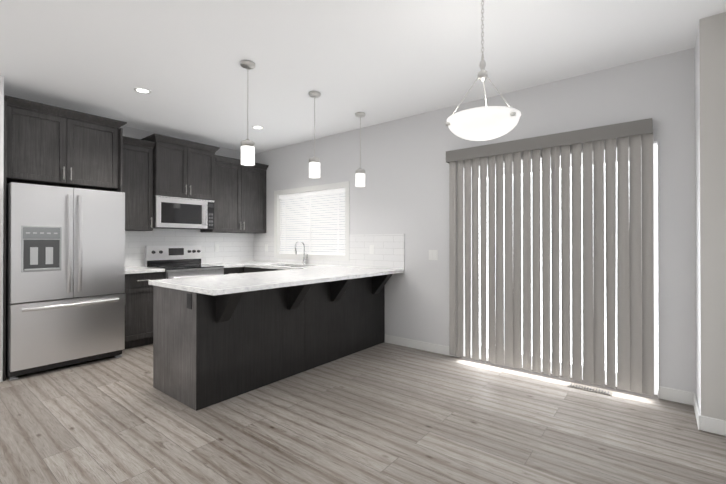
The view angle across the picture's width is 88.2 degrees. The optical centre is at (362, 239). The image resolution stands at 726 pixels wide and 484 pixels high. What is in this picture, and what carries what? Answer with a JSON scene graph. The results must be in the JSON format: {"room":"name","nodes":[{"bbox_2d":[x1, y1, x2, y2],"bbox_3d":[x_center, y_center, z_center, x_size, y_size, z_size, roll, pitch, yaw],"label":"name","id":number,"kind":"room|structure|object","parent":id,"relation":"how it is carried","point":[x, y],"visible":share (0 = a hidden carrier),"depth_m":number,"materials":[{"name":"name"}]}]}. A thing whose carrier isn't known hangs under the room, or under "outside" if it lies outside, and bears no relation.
{"room":"kitchen","nodes":[
{"label":"kitchen","id":0,"kind":"room"},
{"bbox_2d":[0,75,3,370],"bbox_3d":[-4.599,-0.106,2.265,0.780,2.740,3.420,0,0,38],"label":"wall","id":1,"kind":"structure","parent":0,"point":[1,198],"depth_m":3.35,"materials":[{"name":"white paint"}]},
{"bbox_2d":[0,371,2,381],"bbox_3d":[-4.275,1.214,2.020,0.024,0.098,3.388,0,0,38],"label":"baseboard","id":2,"kind":"structure","parent":1,"relation":"attached to","point":[1,372],"depth_m":3.34,"materials":[{"name":"white"}]},
{"bbox_2d":[119,126,240,266],"bbox_3d":[-3.932,-0.100,3.829,0.120,2.740,6.940,0,0,38],"label":"wall","id":3,"kind":"structure","parent":0,"point":[141,134],"depth_m":5.20,"materials":[{"name":"white paint"}]},
{"bbox_2d":[4,95,118,190],"bbox_3d":[-3.285,-0.942,4.034,0.638,0.737,0.940,0,0,38],"label":"upper cabinet","id":4,"kind":"object","parent":3,"relation":"attached to","point":[50,146],"depth_m":3.79,"materials":[{"name":"black wood"}]},
{"bbox_2d":[114,135,154,230],"bbox_3d":[-2.949,-0.667,4.691,0.348,1.102,0.468,0,0,38],"label":"upper cabinet","id":5,"kind":"object","parent":3,"relation":"attached to","point":[136,157],"depth_m":4.62,"materials":[{"name":"black wood"}]},
{"bbox_2d":[143,135,214,202],"bbox_3d":[-2.526,-0.936,5.168,0.418,0.740,0.800,0,0,38],"label":"upper cabinet","id":6,"kind":"object","parent":3,"relation":"attached to","point":[183,169],"depth_m":4.99,"materials":[{"name":"black wood"}]},
{"bbox_2d":[153,195,213,229],"bbox_3d":[-2.501,-0.359,5.146,0.456,0.406,0.790,0,0,38],"label":"microwave","id":7,"kind":"object","parent":6,"relation":"attached to","point":[169,212],"visible":1,"depth_m":5.00,"materials":[{"name":"grey metal"}]},
{"bbox_2d":[199,155,266,234],"bbox_3d":[-2.009,-0.657,5.874,0.348,1.092,0.946,0,0,38],"label":"upper cabinet","id":8,"kind":"object","parent":3,"relation":"attached to","point":[240,190],"depth_m":5.73,"materials":[{"name":"black wood"}]},
{"bbox_2d":[0,342,725,483],"bbox_3d":[-1.611,1.313,1.994,6.030,0.100,6.960,0,0,38],"label":"floor","id":9,"kind":"structure","parent":0,"point":[385,413],"depth_m":2.48,"materials":[{"name":"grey wood"}]},
{"bbox_2d":[6,182,124,380],"bbox_3d":[-3.152,0.380,3.923,0.903,1.782,0.908,0,0,38],"label":"fridge","id":10,"kind":"object","parent":9,"relation":"on","point":[65,275],"visible":1,"depth_m":3.61,"materials":[{"name":"grey metal"}]},
{"bbox_2d":[123,271,164,348],"bbox_3d":[-2.845,0.834,4.614,0.598,0.880,0.488,0,0,38],"label":"base cabinet","id":11,"kind":"object","parent":9,"relation":"on","point":[137,293],"depth_m":4.40,"materials":[{"name":"black wood"}]},
{"bbox_2d":[125,267,164,274],"bbox_3d":[-2.831,0.373,4.605,0.633,0.039,0.488,0,0,38],"label":"countertop","id":12,"kind":"structure","parent":11,"relation":"on","point":[128,270],"depth_m":4.45,"materials":[{"name":"white stone"}]},
{"bbox_2d":[145,245,223,278],"bbox_3d":[-2.387,0.678,5.051,0.727,1.195,0.754,0,0,38],"label":"stove","id":13,"kind":"object","parent":9,"relation":"on","point":[178,261],"visible":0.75,"depth_m":5.07,"materials":[{"name":"grey metal"}]},
{"bbox_2d":[151,287,274,410],"bbox_3d":[-1.309,0.828,3.261,0.730,0.880,0.678,0,0,38],"label":"base cabinet","id":14,"kind":"object","parent":9,"relation":"on","point":[257,315],"depth_m":2.99,"materials":[{"name":"black wood"}]},
{"bbox_2d":[147,267,402,294],"bbox_3d":[-0.676,0.370,3.852,1.050,0.039,2.448,0,0,38],"label":"countertop","id":15,"kind":"structure","parent":14,"relation":"on","point":[298,276],"depth_m":3.37,"materials":[{"name":"white stone"}]},
{"bbox_2d":[224,267,238,274],"bbox_3d":[-2.111,0.838,5.538,0.598,0.880,0.343,0,0,38],"label":"base cabinet","id":16,"kind":"object","parent":9,"relation":"on","point":[227,270],"depth_m":5.33,"materials":[{"name":"black wood"}]},
{"bbox_2d":[201,259,254,266],"bbox_3d":[-1.904,0.378,5.773,0.633,0.039,0.966,0,0,38],"label":"countertop","id":17,"kind":"structure","parent":16,"relation":"on","point":[252,260],"depth_m":5.43,"materials":[{"name":"white stone"}]},
{"bbox_2d":[247,267,258,270],"bbox_3d":[-1.418,0.838,5.619,0.428,0.880,0.600,0,0,38],"label":"base cabinet","id":18,"kind":"object","parent":9,"relation":"on","point":[248,268],"depth_m":5.36,"materials":[{"name":"black wood"}]},
{"bbox_2d":[259,267,270,270],"bbox_3d":[-1.149,0.837,5.405,0.491,0.880,0.600,0,0,38],"label":"base cabinet","id":19,"kind":"object","parent":9,"relation":"on","point":[260,268],"depth_m":5.19,"materials":[{"name":"black wood"}]},
{"bbox_2d":[243,263,330,270],"bbox_3d":[-1.032,0.376,5.305,1.315,0.039,0.615,0,0,38],"label":"countertop","id":20,"kind":"structure","parent":19,"relation":"on","point":[274,266],"depth_m":5.38,"materials":[{"name":"white stone"}]},
{"bbox_2d":[275,283,318,381],"bbox_3d":[-0.957,0.830,3.721,0.710,0.880,0.711,0,0,38],"label":"base cabinet","id":21,"kind":"object","parent":9,"relation":"on","point":[296,308],"depth_m":3.50,"materials":[{"name":"black wood"}]},
{"bbox_2d":[319,279,354,365],"bbox_3d":[-0.621,0.832,4.195,0.773,0.880,0.681,0,0,38],"label":"base cabinet","id":22,"kind":"object","parent":9,"relation":"on","point":[336,300],"depth_m":3.93,"materials":[{"name":"black wood"}]},
{"bbox_2d":[567,383,612,395],"bbox_3d":[1.923,1.264,3.173,0.320,0.007,0.110,0,0,38],"label":"floor vent","id":23,"kind":"object","parent":9,"relation":"in","point":[591,389],"visible":1,"depth_m":3.16,"materials":[{"name":"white metal"}]},
{"bbox_2d":[0,0,725,153],"bbox_3d":[-1.611,-1.527,2.006,6.030,0.100,6.960,0,0,38],"label":"ceiling","id":24,"kind":"structure","parent":0,"point":[378,61],"depth_m":2.96,"materials":[{"name":"white paint"}]},
{"bbox_2d":[134,88,150,93],"bbox_3d":[-2.171,-1.469,3.689,0.150,0.004,0.150,0,0,38],"label":"recessed light","id":25,"kind":"object","parent":24,"relation":"in","point":[143,90],"visible":1,"depth_m":3.68,"materials":[{"name":"white"}]},
{"bbox_2d":[240,60,254,165],"bbox_3d":[-0.960,-1.050,3.122,0.120,0.844,0.120,0,0,38],"label":"pendant light","id":26,"kind":"object","parent":24,"relation":"hanging from","point":[247,152],"visible":1,"depth_m":3.08,"materials":[{"name":"white glass"}]},
{"bbox_2d":[252,126,263,128],"bbox_3d":[-1.368,-1.464,4.877,0.150,0.004,0.150,0,0,38],"label":"recessed light","id":27,"kind":"object","parent":24,"relation":"in","point":[258,127],"visible":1,"depth_m":4.88,"materials":[{"name":"white"}]},
{"bbox_2d":[309,91,320,177],"bbox_3d":[-0.485,-1.047,3.753,0.120,0.844,0.120,0,0,38],"label":"pendant light","id":28,"kind":"object","parent":24,"relation":"hanging from","point":[314,166],"visible":1,"depth_m":3.71,"materials":[{"name":"white glass"}]},
{"bbox_2d":[355,112,364,186],"bbox_3d":[-0.031,-1.045,4.357,0.120,0.844,0.120,0,0,38],"label":"pendant light","id":29,"kind":"object","parent":24,"relation":"hanging from","point":[360,176],"visible":1,"depth_m":4.31,"materials":[{"name":"white glass"}]},
{"bbox_2d":[445,0,520,140],"bbox_3d":[0.695,-1.029,2.165,0.410,0.894,0.418,0,0,38],"label":"pendant light","id":30,"kind":"object","parent":24,"relation":"hanging from","point":[486,122],"visible":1,"depth_m":2.05,"materials":[{"name":"white glass"}]},
{"bbox_2d":[254,48,695,392],"bbox_3d":[0.407,-0.096,4.688,5.610,2.740,0.200,0,0,38],"label":"wall","id":31,"kind":"structure","parent":0,"point":[405,167],"depth_m":4.07,"materials":[{"name":"white paint"}]},
{"bbox_2d":[125,228,403,268],"bbox_3d":[-1.367,0.099,4.549,2.998,0.510,2.218,0,0,38],"label":"backsplash","id":32,"kind":"structure","parent":31,"relation":"attached to","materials":[{"name":"tile"}]},
{"bbox_2d":[274,181,349,260],"bbox_3d":[-0.768,-0.247,5.547,1.584,1.074,0.116,0,0,38],"label":"window","id":33,"kind":"structure","parent":31,"relation":"in","point":[277,217],"depth_m":5.46,"materials":[{"name":"white"}]},
{"bbox_2d":[279,188,344,254],"bbox_3d":[-0.766,-0.247,5.551,1.420,0.922,0.068,0,0,38],"label":"window blind","id":34,"kind":"object","parent":33,"relation":"attached to","point":[314,221],"visible":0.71,"depth_m":5.51,"materials":[{"name":"white plastic"}]},
{"bbox_2d":[385,334,459,356],"bbox_3d":[0.656,1.224,4.348,0.985,0.098,0.014,0,0,38],"label":"baseboard","id":35,"kind":"structure","parent":31,"relation":"attached to","point":[436,348],"depth_m":4.34,"materials":[{"name":"white"}]},
{"bbox_2d":[429,250,437,259],"bbox_3d":[0.796,0.172,4.244,0.116,0.116,0.010,0,0,38],"label":"switch plate","id":36,"kind":"object","parent":31,"relation":"attached to","point":[433,254],"visible":1,"depth_m":4.24,"materials":[{"name":"white plastic"}]},
{"bbox_2d":[446,118,653,396],"bbox_3d":[1.620,0.144,3.532,1.775,2.206,0.095,0,0,38],"label":"vertical blind","id":37,"kind":"object","parent":31,"relation":"attached to","point":[635,306],"visible":0.98,"depth_m":3.39,"materials":[{"name":"grey fabric"}]},
{"bbox_2d":[463,144,657,394],"bbox_3d":[1.764,0.241,3.600,1.679,2.057,0.135,0,0,38],"label":"sliding patio door","id":38,"kind":"structure","parent":31,"relation":"in","point":[655,277],"depth_m":3.52,"materials":[{"name":"white"}]},
{"bbox_2d":[657,182,657,289],"bbox_3d":[1.823,0.230,3.675,1.725,2.080,0.001,0,0,38],"label":"window","id":39,"kind":"structure","parent":31,"relation":"in","point":[657,235],"depth_m":3.15,"materials":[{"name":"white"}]},
{"bbox_2d":[691,392,702,430],"bbox_3d":[2.386,1.217,2.675,0.014,0.098,0.484,0,0,38],"label":"baseboard","id":40,"kind":"structure","parent":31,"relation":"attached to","point":[699,418],"depth_m":2.61,"materials":[{"name":"white"}]},
{"bbox_2d":[694,12,725,420],"bbox_3d":[2.576,-0.104,2.667,0.300,2.740,0.670,0,0,38],"label":"wall jog","id":41,"kind":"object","parent":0,"point":[710,179],"visible":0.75,"depth_m":2.46,"materials":[{"name":"white paint"}]}
]}

